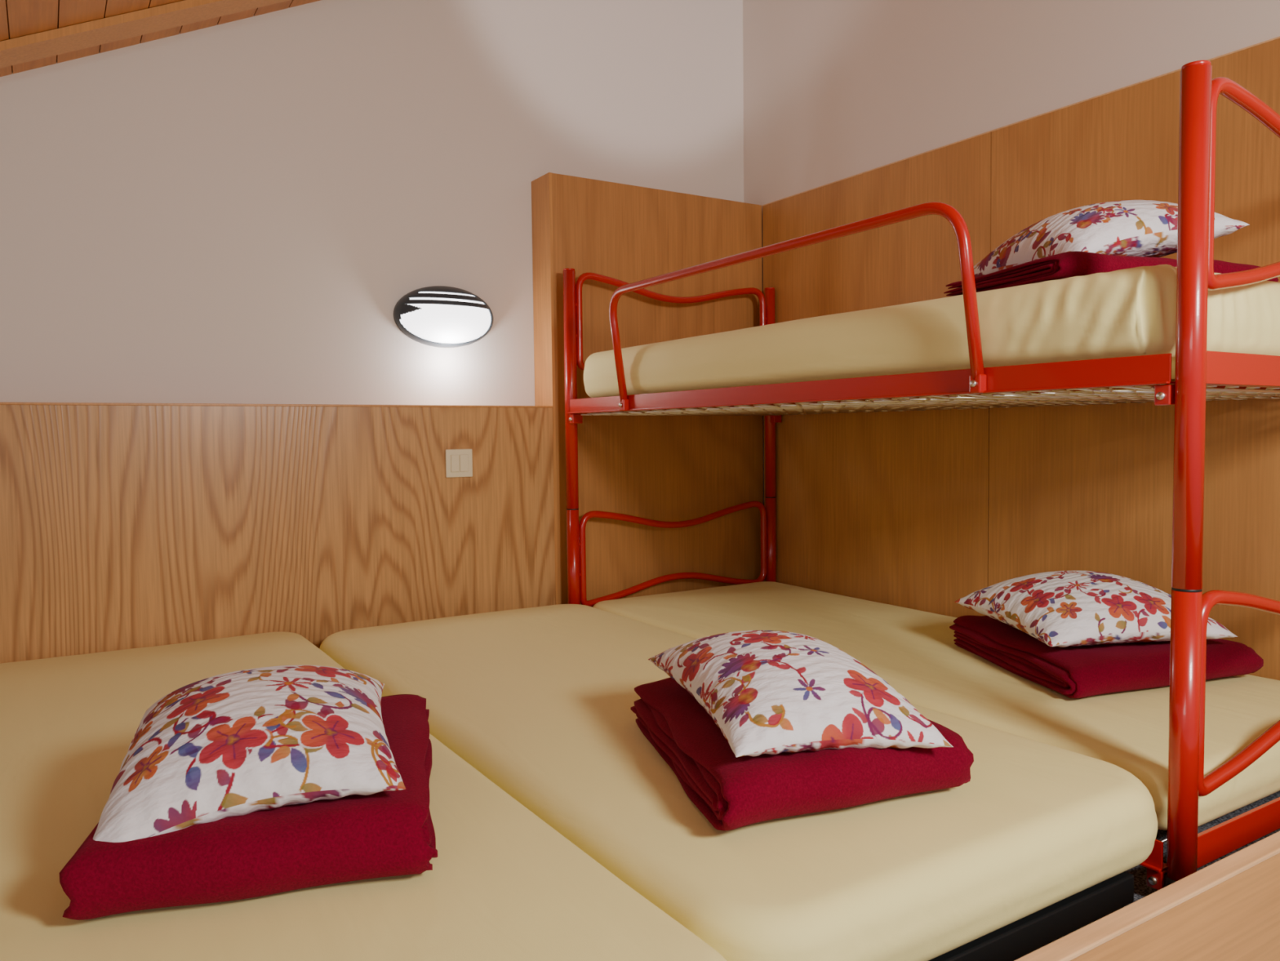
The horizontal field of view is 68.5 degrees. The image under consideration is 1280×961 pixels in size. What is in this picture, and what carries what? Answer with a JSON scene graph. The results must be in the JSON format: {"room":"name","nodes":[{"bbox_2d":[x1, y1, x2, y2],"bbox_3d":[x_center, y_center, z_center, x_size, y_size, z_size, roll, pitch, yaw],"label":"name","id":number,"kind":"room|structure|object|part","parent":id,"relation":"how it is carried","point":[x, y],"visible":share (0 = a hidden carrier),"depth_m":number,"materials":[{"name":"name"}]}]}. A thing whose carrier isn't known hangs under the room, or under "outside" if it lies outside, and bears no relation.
{"room":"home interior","nodes":[
{"label":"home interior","id":0,"kind":"room"},
{"bbox_2d":[5,0,142,71],"bbox_3d":[-0.090,-1.217,0.856,4.050,1.921,4.430,-2,3,-32],"label":"backing","id":1,"kind":"object","parent":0,"point":[6,0],"depth_m":2.17,"materials":[{"name":"brown wood"}]},
{"bbox_2d":[0,0,12,76],"bbox_3d":[-0.489,-0.947,0.555,0.096,0.065,4.330,-2,3,-32],"label":"board","id":2,"kind":"object","parent":1,"relation":"on","point":[4,35],"visible":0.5,"depth_m":2.13,"materials":[{"name":"brown wood"}]},
{"bbox_2d":[6,0,57,74],"bbox_3d":[-0.407,-0.996,0.606,0.096,0.065,4.330,-2,3,-32],"label":"board","id":3,"kind":"object","parent":1,"relation":"on","point":[25,17],"visible":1,"depth_m":2.15,"materials":[{"name":"brown wood"}]},
{"bbox_2d":[57,0,106,63],"bbox_3d":[-0.325,-1.046,0.655,0.096,0.065,4.330,-2,3,-32],"label":"board","id":4,"kind":"object","parent":1,"relation":"on","point":[71,12],"visible":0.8,"depth_m":2.23,"materials":[{"name":"brown wood"}]},
{"bbox_2d":[99,0,150,53],"bbox_3d":[-0.242,-1.095,0.706,0.096,0.065,4.330,-2,3,-32],"label":"board","id":5,"kind":"object","parent":1,"relation":"on","point":[113,7],"visible":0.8,"depth_m":2.31,"materials":[{"name":"brown wood"}]},
{"bbox_2d":[140,0,184,43],"bbox_3d":[-0.160,-1.144,0.756,0.096,0.065,4.330,-2,3,-32],"label":"board","id":6,"kind":"object","parent":1,"relation":"on","point":[153,3],"visible":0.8,"depth_m":2.54,"materials":[{"name":"brown wood"}]},
{"bbox_2d":[179,17,219,34],"bbox_3d":[-0.078,-1.194,0.806,0.096,0.065,4.330,-2,3,-32],"label":"board","id":7,"kind":"object","parent":1,"relation":"on","point":[211,22],"visible":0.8,"depth_m":2.60,"materials":[{"name":"brown wood"}]},
{"bbox_2d":[217,8,257,25],"bbox_3d":[0.004,-1.243,0.856,0.096,0.065,4.330,-2,3,-32],"label":"board","id":8,"kind":"object","parent":1,"relation":"on","point":[250,13],"visible":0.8,"depth_m":2.66,"materials":[{"name":"brown wood"}]},
{"bbox_2d":[253,0,292,16],"bbox_3d":[0.086,-1.292,0.906,0.096,0.065,4.330,-2,3,-32],"label":"board","id":9,"kind":"object","parent":1,"relation":"on","point":[284,5],"visible":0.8,"depth_m":2.71,"materials":[{"name":"brown wood"}]},
{"bbox_2d":[288,0,320,8],"bbox_3d":[0.169,-1.341,0.956,0.096,0.065,4.330,-2,3,-32],"label":"board","id":10,"kind":"object","parent":1,"relation":"on","point":[295,2],"visible":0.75,"depth_m":2.76,"materials":[{"name":"brown wood"}]},
{"bbox_2d":[0,0,743,405],"bbox_3d":[-1.249,-0.824,2.715,4.050,2.891,0.120,-2,3,-32],"label":"wall","id":11,"kind":"structure","parent":0,"point":[241,211],"depth_m":2.83,"materials":[{"name":"beige paint"}]},
{"bbox_2d":[0,0,289,68],"bbox_3d":[-1.166,-1.225,2.454,3.940,1.861,0.120,-2,3,-32],"label":"trim","id":12,"kind":"structure","parent":11,"relation":"attached to","point":[28,48],"depth_m":2.35,"materials":[{"name":"brown wood"}]},
{"bbox_2d":[393,285,493,347],"bbox_3d":[-0.610,-0.526,3.003,0.330,0.196,0.099,-2,3,-32],"label":"wall lamp","id":13,"kind":"object","parent":11,"relation":"attached to","point":[435,316],"visible":1,"depth_m":2.97,"materials":[{"name":"grey"}]},
{"bbox_2d":[742,0,1279,581],"bbox_3d":[1.619,-0.815,1.898,0.122,2.891,4.330,-2,3,-32],"label":"wall","id":14,"kind":"structure","parent":0,"point":[833,91],"depth_m":2.91,"materials":[{"name":"beige paint"}]},
{"bbox_2d":[0,35,1279,679],"bbox_3d":[-0.093,-0.097,0.843,3.950,1.602,4.329,-2,3,-32],"label":"wood panelling","id":15,"kind":"object","parent":14,"relation":"attached to","point":[123,526],"visible":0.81,"depth_m":2.77,"materials":[{"name":"brown wood"}]},
{"bbox_3d":[-1.601,0.227,2.388,3.030,0.833,0.131,-2,3,-32],"label":"panel","id":16,"kind":"part","parent":15,"relation":"part of","materials":[{"name":"brown wood"}]},
{"bbox_2d":[444,448,472,477],"bbox_3d":[-0.566,-0.054,2.945,0.088,0.088,0.014,-2,3,-32],"label":"light switch","id":17,"kind":"object","parent":15,"relation":"attached to","point":[459,462],"visible":1,"depth_m":2.94,"materials":[{"name":"beige plastic"}]},
{"bbox_3d":[-0.320,-0.212,3.179,0.010,1.602,0.133,-2,3,-32],"label":"tall panel","id":18,"kind":"part","parent":15,"relation":"part of","materials":[{"name":"brown wood"}]},
{"bbox_3d":[0.059,-0.228,3.420,0.890,1.602,0.131,-2,3,-32],"label":"tall panel","id":19,"kind":"part","parent":15,"relation":"part of","materials":[{"name":"brown wood"}]},
{"bbox_3d":[0.753,-0.222,3.177,0.018,1.598,1.016,-2,3,-32],"label":"panel","id":20,"kind":"part","parent":15,"relation":"part of","materials":[{"name":"brown wood"}]},
{"bbox_3d":[1.298,-0.185,2.317,0.018,1.598,1.018,-2,3,-32],"label":"panel","id":21,"kind":"part","parent":15,"relation":"part of","materials":[{"name":"brown wood"}]},
{"bbox_2d":[1013,791,1279,960],"bbox_3d":[-0.053,0.723,0.975,4.100,0.050,4.450,-2,3,-32],"label":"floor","id":22,"kind":"structure","parent":0,"point":[1141,890],"depth_m":1.66,"materials":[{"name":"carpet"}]},
{"bbox_2d":[562,60,1279,889],"bbox_3d":[0.636,-0.026,2.467,0.951,1.279,2.016,-2,3,-32],"label":"bunk bed","id":23,"kind":"object","parent":22,"relation":"on","point":[1202,375],"visible":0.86,"depth_m":1.54,"materials":[{"name":"red paint"}]},
{"bbox_3d":[-0.226,-0.294,3.075,0.041,0.773,0.041,-2,3,-32],"label":"post","id":24,"kind":"part","parent":23,"relation":"part of","materials":[{"name":"red metal"}]},
{"bbox_3d":[-0.219,0.329,3.107,0.041,0.467,0.041,-2,3,-32],"label":"post","id":25,"kind":"part","parent":23,"relation":"part of","materials":[{"name":"red metal"}]},
{"bbox_3d":[0.131,-0.258,3.304,0.804,0.050,0.008,-2,3,-32],"label":"rail","id":26,"kind":"part","parent":23,"relation":"part of","materials":[{"name":"red metal"}]},
{"bbox_3d":[0.488,-0.325,3.527,0.041,0.773,0.041,-2,3,-32],"label":"post","id":27,"kind":"part","parent":23,"relation":"part of","materials":[{"name":"red metal"}]},
{"bbox_3d":[0.495,0.298,3.558,0.041,0.467,0.041,-2,3,-32],"label":"post","id":28,"kind":"part","parent":23,"relation":"part of","materials":[{"name":"red metal"}]},
{"bbox_3d":[0.264,-0.365,2.206,0.068,0.336,1.255,-2,3,-32],"label":"guard rail","id":29,"kind":"part","parent":23,"relation":"part of","materials":[{"name":"red metal"}]},
{"bbox_3d":[0.285,-0.183,2.237,0.008,0.004,1.927,-2,3,-32],"label":"rail lip","id":30,"kind":"part","parent":23,"relation":"part of","materials":[{"name":"red paint"}]},
{"bbox_3d":[0.290,-0.205,2.239,0.004,0.046,1.927,-2,3,-32],"label":"rail web","id":31,"kind":"part","parent":23,"relation":"part of","materials":[{"name":"red paint"}]},
{"bbox_3d":[0.298,-0.184,2.246,0.024,0.004,1.927,-2,3,-32],"label":"rail flange","id":32,"kind":"part","parent":23,"relation":"part of","materials":[{"name":"red paint"}]},
{"bbox_2d":[583,264,1279,397],"bbox_3d":[0.654,-0.318,2.442,0.843,0.164,1.886,-2,3,-32],"label":"mattress","id":33,"kind":"object","parent":23,"relation":"on","point":[1130,312],"visible":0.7,"depth_m":1.76,"materials":[{"name":"yellow fabric"}]},
{"bbox_2d":[943,251,1278,297],"bbox_3d":[0.927,-0.395,1.877,0.542,0.050,0.349,-2,3,-19],"label":"folded blanket","id":34,"kind":"object","parent":33,"relation":"on","point":[1070,264],"visible":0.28,"depth_m":1.69,"materials":[{"name":"red fabric"}]},
{"bbox_2d":[973,200,1249,277],"bbox_3d":[0.926,-0.485,1.917,0.382,0.155,0.370,-1,3,-10],"label":"cushion","id":35,"kind":"object","parent":34,"relation":"on","point":[1126,228],"visible":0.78,"depth_m":1.77,"materials":[{"name":"fabric"}]},
{"bbox_2d":[592,581,1279,830],"bbox_3d":[0.668,0.465,2.505,0.809,0.117,1.941,-2,3,-32],"label":"mattress","id":36,"kind":"object","parent":23,"relation":"on","point":[915,651],"visible":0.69,"depth_m":1.97,"materials":[{"name":"yellow fabric"}]},
{"bbox_2d":[949,615,1263,697],"bbox_3d":[1.012,0.381,2.168,0.534,0.079,0.520,-2,3,-21],"label":"folded blanket","id":37,"kind":"object","parent":36,"relation":"on","point":[1084,670],"visible":0.63,"depth_m":1.98,"materials":[{"name":"red fabric"}]},
{"bbox_2d":[954,570,1237,647],"bbox_3d":[1.012,0.278,2.136,0.430,0.135,0.400,-1,3,-9],"label":"cushion","id":38,"kind":"object","parent":37,"relation":"on","point":[1059,608],"visible":0.92,"depth_m":2.00,"materials":[{"name":"fabric"}]},
{"bbox_3d":[0.293,0.572,2.275,0.008,0.004,1.927,-2,3,-32],"label":"rail lip","id":39,"kind":"part","parent":23,"relation":"part of","materials":[{"name":"red paint"}]},
{"bbox_3d":[0.298,0.550,2.277,0.004,0.046,1.927,-2,3,-32],"label":"rail web","id":40,"kind":"part","parent":23,"relation":"part of","materials":[{"name":"red paint"}]},
{"bbox_3d":[0.307,0.571,2.284,0.024,0.004,1.927,-2,3,-32],"label":"rail flange","id":41,"kind":"part","parent":23,"relation":"part of","materials":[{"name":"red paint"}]},
{"bbox_3d":[0.835,0.400,1.444,0.041,0.467,0.041,-2,3,-32],"label":"post","id":42,"kind":"part","parent":23,"relation":"part of","materials":[{"name":"red metal"}]},
{"bbox_3d":[0.828,-0.223,1.413,0.041,0.773,0.041,-2,3,-32],"label":"post","id":43,"kind":"part","parent":23,"relation":"part of","materials":[{"name":"red metal"}]},
{"bbox_3d":[1.194,0.568,1.679,0.804,0.050,0.008,-2,3,-32],"label":"rail","id":44,"kind":"part","parent":23,"relation":"part of","materials":[{"name":"red metal"}]},
{"bbox_3d":[1.186,-0.187,1.641,0.804,0.050,0.008,-2,3,-32],"label":"rail","id":45,"kind":"part","parent":23,"relation":"part of","materials":[{"name":"red metal"}]},
{"bbox_2d":[928,871,1133,960],"bbox_3d":[-0.445,0.625,1.780,1.625,0.072,1.885,-2,3,-32],"label":"frame","id":46,"kind":"object","parent":22,"relation":"on","point":[1022,936],"visible":0.12,"depth_m":1.31,"materials":[{"name":"black metal"}]},
{"bbox_2d":[0,631,726,960],"bbox_3d":[-0.783,0.527,1.587,0.884,0.138,2.111,-2,3,-32],"label":"mattress","id":47,"kind":"object","parent":46,"relation":"on","point":[503,884],"visible":0.62,"depth_m":1.13,"materials":[{"name":"yellow fabric"}]},
{"bbox_2d":[59,693,437,919],"bbox_3d":[-0.492,0.424,1.315,0.398,0.092,0.552,-1,3,-13],"label":"folded blanket","id":48,"kind":"object","parent":47,"relation":"on","point":[388,833],"visible":0.5,"depth_m":1.07,"materials":[{"name":"red fabric"}]},
{"bbox_2d":[93,665,405,842],"bbox_3d":[-0.514,0.343,1.272,0.350,0.151,0.420,-2,3,-18],"label":"cushion","id":49,"kind":"object","parent":48,"relation":"on","point":[245,741],"visible":1,"depth_m":1.13,"materials":[{"name":"fabric"}]},
{"bbox_2d":[319,604,1157,960],"bbox_3d":[-0.040,0.497,2.046,0.876,0.138,1.955,-2,3,-32],"label":"mattress","id":50,"kind":"object","parent":46,"relation":"on","point":[539,700],"visible":0.66,"depth_m":1.35,"materials":[{"name":"yellow fabric"}]},
{"bbox_2d":[631,676,973,830],"bbox_3d":[0.240,0.406,1.545,0.426,0.089,0.593,-1,3,-14],"label":"folded blanket","id":51,"kind":"object","parent":50,"relation":"on","point":[732,792],"visible":0.49,"depth_m":1.31,"materials":[{"name":"red fabric"}]},
{"bbox_2d":[648,630,953,756],"bbox_3d":[0.228,0.318,1.505,0.325,0.130,0.460,-1,3,-14],"label":"cushion","id":52,"kind":"object","parent":51,"relation":"on","point":[766,691],"visible":1,"depth_m":1.35,"materials":[{"name":"fabric"}]},
{"bbox_2d":[1014,831,1279,960],"bbox_3d":[0.418,0.590,0.970,2.900,0.204,0.027,-2,3,-32],"label":"footboard","id":53,"kind":"object","parent":22,"relation":"on","point":[1228,908],"visible":1,"depth_m":1.11,"materials":[{"name":"brown wood"}]}
]}

